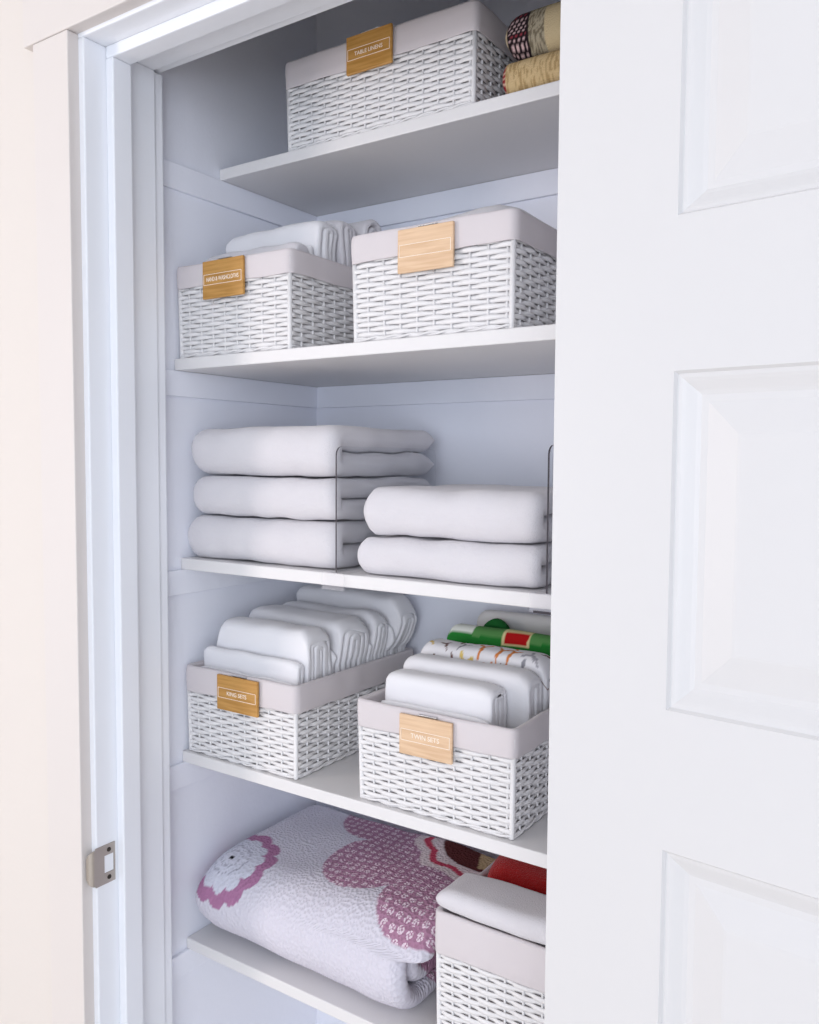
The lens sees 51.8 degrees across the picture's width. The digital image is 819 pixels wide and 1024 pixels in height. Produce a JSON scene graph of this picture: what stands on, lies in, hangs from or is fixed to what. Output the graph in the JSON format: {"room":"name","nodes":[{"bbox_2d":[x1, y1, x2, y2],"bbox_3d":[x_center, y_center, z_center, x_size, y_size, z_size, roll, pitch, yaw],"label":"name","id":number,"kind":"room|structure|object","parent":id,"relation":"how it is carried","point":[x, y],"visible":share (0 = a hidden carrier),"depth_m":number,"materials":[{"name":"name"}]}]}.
{"room":"linen closet","nodes":[
{"label":"linen closet","id":0,"kind":"room"},
{"bbox_2d":[0,0,51,1023],"bbox_3d":[0.009,0.175,0.927,5.400,2.440,0.130,3,4,34],"label":"wall","id":1,"kind":"structure","parent":0,"point":[25,935],"depth_m":1.23,"materials":[{"name":"white paint"}]},
{"bbox_2d":[33,30,94,1023],"bbox_3d":[-0.473,0.377,1.171,0.076,2.002,0.017,3,4,34],"label":"trim","id":2,"kind":"structure","parent":1,"relation":"attached to","point":[55,58],"depth_m":1.14,"materials":[{"name":"white paint"}]},
{"bbox_2d":[23,0,151,51],"bbox_3d":[-0.140,-0.655,0.891,0.901,0.095,0.018,3,4,34],"label":"trim","id":3,"kind":"structure","parent":1,"relation":"attached to","point":[42,19],"depth_m":1.09,"materials":[{"name":"white paint"}]},
{"bbox_2d":[77,0,352,73],"bbox_3d":[-0.095,-0.607,0.953,0.736,0.034,0.132,3,4,34],"label":"trim","id":4,"kind":"structure","parent":1,"relation":"attached to","point":[160,36],"depth_m":1.06,"materials":[{"name":"white paint"}]},
{"bbox_2d":[544,0,818,1023],"bbox_3d":[0.369,0.423,0.469,0.704,1.980,0.099,3,4,41],"label":"door","id":5,"kind":"structure","parent":1,"relation":"in","point":[683,829],"depth_m":0.60,"materials":[{"name":"white paint"}]},
{"bbox_2d":[158,15,316,1023],"bbox_3d":[-0.314,0.143,1.440,0.100,2.440,0.363,3,4,34],"label":"wall","id":6,"kind":"structure","parent":0,"point":[227,107],"depth_m":1.34,"materials":[{"name":"white paint"}]},
{"bbox_2d":[78,37,172,1023],"bbox_3d":[-0.394,0.378,1.207,0.034,1.998,0.132,3,4,34],"label":"trim","id":7,"kind":"structure","parent":6,"relation":"attached to","point":[121,113],"depth_m":1.17,"materials":[{"name":"white paint"}]},
{"bbox_2d":[86,841,114,887],"bbox_3d":[-0.425,0.488,1.165,0.008,0.055,0.041,4,5,45],"label":"strike plate","id":8,"kind":"object","parent":7,"relation":"attached to","point":[100,864],"visible":1,"depth_m":1.16,"materials":[{"name":"silver metal"}]},
{"bbox_2d":[316,0,560,1023],"bbox_3d":[0.190,0.149,1.382,1.004,2.440,0.100,3,4,34],"label":"wall","id":9,"kind":"structure","parent":0,"point":[497,442],"depth_m":1.38,"materials":[{"name":"white paint"}]},
{"bbox_2d":[172,948,209,982],"bbox_3d":[0.058,0.716,1.223,0.804,0.038,0.362,3,4,34],"label":"trim","id":10,"kind":"structure","parent":9,"relation":"attached to","point":[187,960],"depth_m":1.32,"materials":[{"name":"white paint"}]},
{"bbox_2d":[187,923,442,1023],"bbox_3d":[0.071,0.687,1.239,0.803,0.017,0.318,3,4,34],"label":"closet shelf","id":11,"kind":"object","parent":10,"relation":"on","point":[242,955],"visible":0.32,"depth_m":1.22,"materials":[{"name":"white paint"}]},
{"bbox_2d":[195,805,495,1008],"bbox_3d":[-0.084,0.600,1.320,0.438,0.145,0.296,3,4,34],"label":"quilt","id":12,"kind":"object","parent":11,"relation":"on","point":[349,900],"visible":0.94,"depth_m":1.24,"materials":[{"name":"white fabric"}]},
{"bbox_2d":[435,862,545,1023],"bbox_3d":[0.212,0.594,1.139,0.239,0.182,0.305,3,4,34],"label":"wicker basket","id":13,"kind":"object","parent":11,"relation":"on","point":[485,975],"visible":0.27,"depth_m":1.04,"materials":[{"name":"white wicker"}]},
{"bbox_2d":[458,915,545,946],"bbox_3d":[0.152,0.595,1.053,0.188,0.164,0.052,3,4,34],"label":"folded towel","id":14,"kind":"object","parent":13,"relation":"in","point":[458,915],"visible":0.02,"depth_m":1.05,"materials":[{"name":"white fabric"}]},
{"bbox_2d":[436,873,545,944],"bbox_3d":[0.144,0.492,1.036,0.228,0.031,0.078,3,4,34],"label":"folded towel","id":15,"kind":"object","parent":14,"relation":"on","point":[510,908],"visible":0.59,"depth_m":1.04,"materials":[{"name":"white fabric"}]},
{"bbox_2d":[487,855,546,894],"bbox_3d":[0.225,0.561,1.164,0.194,0.189,0.198,3,4,34],"label":"blanket","id":16,"kind":"object","parent":13,"relation":"in","point":[516,872],"visible":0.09,"depth_m":1.12,"materials":[{"name":"red fabric"}]},
{"bbox_2d":[170,761,218,791],"bbox_3d":[0.060,0.415,1.205,0.804,0.038,0.362,3,4,34],"label":"trim","id":17,"kind":"structure","parent":9,"relation":"attached to","point":[182,774],"depth_m":1.31,"materials":[{"name":"white paint"}]},
{"bbox_2d":[183,749,547,868],"bbox_3d":[0.071,0.386,1.220,0.803,0.017,0.322,3,4,34],"label":"closet shelf","id":18,"kind":"object","parent":17,"relation":"on","point":[337,784],"visible":0.24,"depth_m":1.12,"materials":[{"name":"white paint"}]},
{"bbox_2d":[186,647,412,779],"bbox_3d":[-0.171,0.299,1.364,0.231,0.137,0.311,3,4,34],"label":"wicker basket","id":19,"kind":"object","parent":18,"relation":"on","point":[284,730],"visible":0.7,"depth_m":1.24,"materials":[{"name":"white wicker"}]},
{"bbox_2d":[202,646,303,684],"bbox_3d":[-0.238,0.288,1.265,0.193,0.155,0.022,3,4,34],"label":"sheet","id":20,"kind":"object","parent":19,"relation":"in","point":[284,671],"visible":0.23,"depth_m":1.25,"materials":[{"name":"white fabric"}]},
{"bbox_2d":[216,616,331,682],"bbox_3d":[-0.209,0.264,1.295,0.188,0.194,0.057,3,4,34],"label":"sheet","id":21,"kind":"object","parent":19,"relation":"in","point":[309,646],"visible":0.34,"depth_m":1.25,"materials":[{"name":"white fabric"}]},
{"bbox_2d":[249,605,368,673],"bbox_3d":[-0.167,0.259,1.352,0.203,0.203,0.079,3,4,34],"label":"sheet","id":22,"kind":"object","parent":19,"relation":"in","point":[348,635],"visible":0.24,"depth_m":1.31,"materials":[{"name":"white fabric"}]},
{"bbox_2d":[282,601,387,662],"bbox_3d":[-0.132,0.257,1.407,0.206,0.202,0.045,3,4,34],"label":"sheet","id":23,"kind":"object","parent":19,"relation":"in","point":[376,624],"visible":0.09,"depth_m":1.35,"materials":[{"name":"white fabric"}]},
{"bbox_2d":[297,584,416,656],"bbox_3d":[-0.095,0.243,1.448,0.226,0.224,0.059,3,4,34],"label":"sheet","id":24,"kind":"object","parent":19,"relation":"in","point":[398,611],"visible":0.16,"depth_m":1.40,"materials":[{"name":"white fabric"}]},
{"bbox_2d":[357,688,548,839],"bbox_3d":[0.108,0.312,1.181,0.239,0.136,0.311,3,4,34],"label":"wicker basket","id":25,"kind":"object","parent":18,"relation":"on","point":[490,779],"visible":0.56,"depth_m":1.05,"materials":[{"name":"white wicker"}]},
{"bbox_2d":[381,669,506,727],"bbox_3d":[0.043,0.296,1.102,0.162,0.160,0.055,3,4,34],"label":"sheet","id":26,"kind":"object","parent":25,"relation":"in","point":[456,697],"visible":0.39,"depth_m":1.08,"materials":[{"name":"white fabric"}]},
{"bbox_2d":[403,653,542,728],"bbox_3d":[0.081,0.286,1.138,0.195,0.171,0.043,3,4,34],"label":"sheet","id":27,"kind":"object","parent":25,"relation":"in","point":[522,687],"visible":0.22,"depth_m":1.09,"materials":[{"name":"white fabric"}]},
{"bbox_2d":[421,638,549,710],"bbox_3d":[0.108,0.278,1.179,0.202,0.182,0.051,3,4,34],"label":"printed sheet","id":28,"kind":"object","parent":25,"relation":"in","point":[538,663],"visible":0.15,"depth_m":1.14,"materials":[{"name":"fabric"}]},
{"bbox_2d":[484,618,509,628],"bbox_3d":[0.131,0.260,1.279,0.044,0.199,0.014,3,4,34],"label":"folded cloth","id":29,"kind":"object","parent":25,"relation":"in","point":[494,623],"visible":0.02,"depth_m":1.27,"materials":[{"name":"fabric"}]},
{"bbox_2d":[447,623,550,655],"bbox_3d":[0.140,0.270,1.227,0.200,0.196,0.055,3,4,34],"label":"printed sheet","id":30,"kind":"object","parent":25,"relation":"in","point":[464,633],"visible":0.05,"depth_m":1.22,"materials":[{"name":"fabric"}]},
{"bbox_2d":[477,609,550,634],"bbox_3d":[0.184,0.260,1.276,0.188,0.211,0.032,3,4,34],"label":"sheet","id":31,"kind":"object","parent":25,"relation":"in","point":[535,623],"visible":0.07,"depth_m":1.28,"materials":[{"name":"white fabric"}]},
{"bbox_2d":[168,569,273,596],"bbox_3d":[0.062,0.116,1.187,0.804,0.038,0.362,3,4,34],"label":"trim","id":32,"kind":"structure","parent":9,"relation":"attached to","point":[182,581],"depth_m":1.32,"materials":[{"name":"white paint"}]},
{"bbox_2d":[181,556,550,609],"bbox_3d":[0.073,0.087,1.202,0.803,0.017,0.322,3,4,34],"label":"closet shelf","id":33,"kind":"object","parent":32,"relation":"on","point":[350,577],"visible":0.24,"depth_m":1.09,"materials":[{"name":"white paint"}]},
{"bbox_2d":[188,514,384,568],"bbox_3d":[-0.152,0.037,1.320,0.303,0.065,0.269,3,4,34],"label":"bath towel","id":34,"kind":"object","parent":33,"relation":"on","point":[277,540],"visible":0.7,"depth_m":1.20,"materials":[{"name":"white fabric"}]},
{"bbox_2d":[193,475,430,519],"bbox_3d":[-0.151,-0.026,1.316,0.291,0.060,0.259,3,4,34],"label":"bath towel","id":35,"kind":"object","parent":34,"relation":"on","point":[293,497],"visible":0.79,"depth_m":1.20,"materials":[{"name":"white fabric"}]},
{"bbox_2d":[191,425,434,476],"bbox_3d":[-0.149,-0.093,1.315,0.295,0.072,0.268,3,4,34],"label":"bath towel","id":36,"kind":"object","parent":35,"relation":"on","point":[309,451],"visible":0.99,"depth_m":1.21,"materials":[{"name":"white fabric"}]},
{"bbox_2d":[335,446,412,572],"bbox_3d":[-0.030,0.003,1.220,0.037,0.190,0.258,3,4,34],"label":"divider","id":37,"kind":"object","parent":33,"relation":"on","point":[341,446],"visible":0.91,"depth_m":1.12,"materials":[{"name":"grey metal"}]},
{"bbox_2d":[357,535,551,587],"bbox_3d":[0.106,0.056,1.151,0.273,0.051,0.268,3,4,34],"label":"bath towel","id":38,"kind":"object","parent":33,"relation":"on","point":[436,558],"visible":0.68,"depth_m":1.03,"materials":[{"name":"white fabric"}]},
{"bbox_2d":[364,484,552,542],"bbox_3d":[0.110,-0.002,1.142,0.271,0.063,0.263,3,4,34],"label":"bath towel","id":39,"kind":"object","parent":38,"relation":"on","point":[465,512],"visible":0.79,"depth_m":1.03,"materials":[{"name":"white fabric"}]},
{"bbox_2d":[533,445,552,614],"bbox_3d":[0.224,0.014,1.051,0.037,0.190,0.258,3,4,34],"label":"divider","id":40,"kind":"object","parent":33,"relation":"on","point":[539,612],"visible":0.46,"depth_m":0.95,"materials":[{"name":"grey metal"}]},
{"bbox_2d":[165,369,554,407],"bbox_3d":[0.064,-0.185,1.169,0.804,0.038,0.362,3,4,34],"label":"trim","id":41,"kind":"structure","parent":9,"relation":"attached to","point":[178,383],"depth_m":1.38,"materials":[{"name":"white paint"}]},
{"bbox_2d":[174,324,555,386],"bbox_3d":[0.072,-0.213,1.181,0.803,0.017,0.330,3,4,34],"label":"closet shelf","id":42,"kind":"object","parent":41,"relation":"on","point":[529,350],"visible":0.56,"depth_m":1.15,"materials":[{"name":"white paint"}]},
{"bbox_2d":[177,248,353,358],"bbox_3d":[-0.173,-0.300,1.322,0.231,0.136,0.311,3,4,34],"label":"wicker basket","id":43,"kind":"object","parent":42,"relation":"on","point":[286,298],"visible":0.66,"depth_m":1.19,"materials":[{"name":"white wicker"}]},
{"bbox_2d":[205,242,308,261],"bbox_3d":[-0.232,-0.310,1.233,0.192,0.149,0.042,3,4,34],"label":"folded towel","id":44,"kind":"object","parent":43,"relation":"in","point":[296,245],"visible":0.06,"depth_m":1.21,"materials":[{"name":"white fabric"}]},
{"bbox_2d":[225,221,337,261],"bbox_3d":[-0.198,-0.333,1.275,0.189,0.191,0.063,3,4,34],"label":"folded towel","id":45,"kind":"object","parent":43,"relation":"in","point":[320,238],"visible":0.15,"depth_m":1.23,"materials":[{"name":"white fabric"}]},
{"bbox_2d":[324,220,355,266],"bbox_3d":[-0.165,-0.343,1.320,0.186,0.198,0.043,3,4,34],"label":"folded towel","id":46,"kind":"object","parent":43,"relation":"in","point":[345,231],"visible":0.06,"depth_m":1.26,"materials":[{"name":"white fabric"}]},
{"bbox_3d":[-0.135,-0.326,1.367,0.186,0.157,0.059,3,4,34],"label":"folded towel","id":47,"kind":"object","parent":43,"relation":"in","visible":0},
{"bbox_2d":[349,219,380,235],"bbox_3d":[-0.130,-0.432,1.366,0.190,0.055,0.060,3,4,34],"label":"rolled towel","id":48,"kind":"object","parent":47,"relation":"on","point":[366,226],"visible":0.08,"depth_m":1.30,"materials":[{"name":"white fabric"}]},
{"bbox_2d":[351,208,556,341],"bbox_3d":[0.103,-0.287,1.139,0.239,0.136,0.311,3,4,34],"label":"wicker basket","id":49,"kind":"object","parent":42,"relation":"on","point":[492,270],"visible":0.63,"depth_m":1.01,"materials":[{"name":"white wicker"}]},
{"bbox_2d":[424,204,556,229],"bbox_3d":[0.096,-0.306,1.128,0.203,0.159,0.228,3,4,34],"label":"folded towel","id":50,"kind":"object","parent":49,"relation":"in","point":[499,206],"visible":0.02,"depth_m":1.03,"materials":[{"name":"white fabric"}]},
{"bbox_2d":[163,159,557,226],"bbox_3d":[0.066,-0.489,1.151,0.804,0.038,0.362,3,4,34],"label":"trim","id":51,"kind":"structure","parent":9,"relation":"attached to","point":[177,177],"depth_m":1.35,"materials":[{"name":"white paint"}]},
{"bbox_2d":[220,80,559,215],"bbox_3d":[0.101,-0.520,1.202,0.803,0.017,0.236,3,4,34],"label":"closet shelf","id":52,"kind":"object","parent":51,"relation":"on","point":[513,134],"visible":0.56,"depth_m":1.23,"materials":[{"name":"white paint"}]},
{"bbox_2d":[285,0,516,151],"bbox_3d":[0.010,-0.598,1.250,0.330,0.133,0.233,3,4,34],"label":"wicker basket","id":53,"kind":"object","parent":52,"relation":"on","point":[459,55],"visible":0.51,"depth_m":1.14,"materials":[{"name":"white wicker"}]},
{"bbox_2d":[503,50,559,93],"bbox_3d":[0.275,-0.541,1.066,0.262,0.043,0.203,3,4,34],"label":"woven mat","id":54,"kind":"object","parent":52,"relation":"on","point":[544,68],"visible":0.07,"depth_m":1.03,"materials":[{"name":"beige fabric"}]},
{"bbox_2d":[505,1,560,60],"bbox_3d":[0.271,-0.593,1.062,0.254,0.059,0.194,3,4,34],"label":"woven mat","id":55,"kind":"object","parent":54,"relation":"on","point":[535,32],"visible":0.12,"depth_m":1.03,"materials":[{"name":"beige fabric"}]}
]}

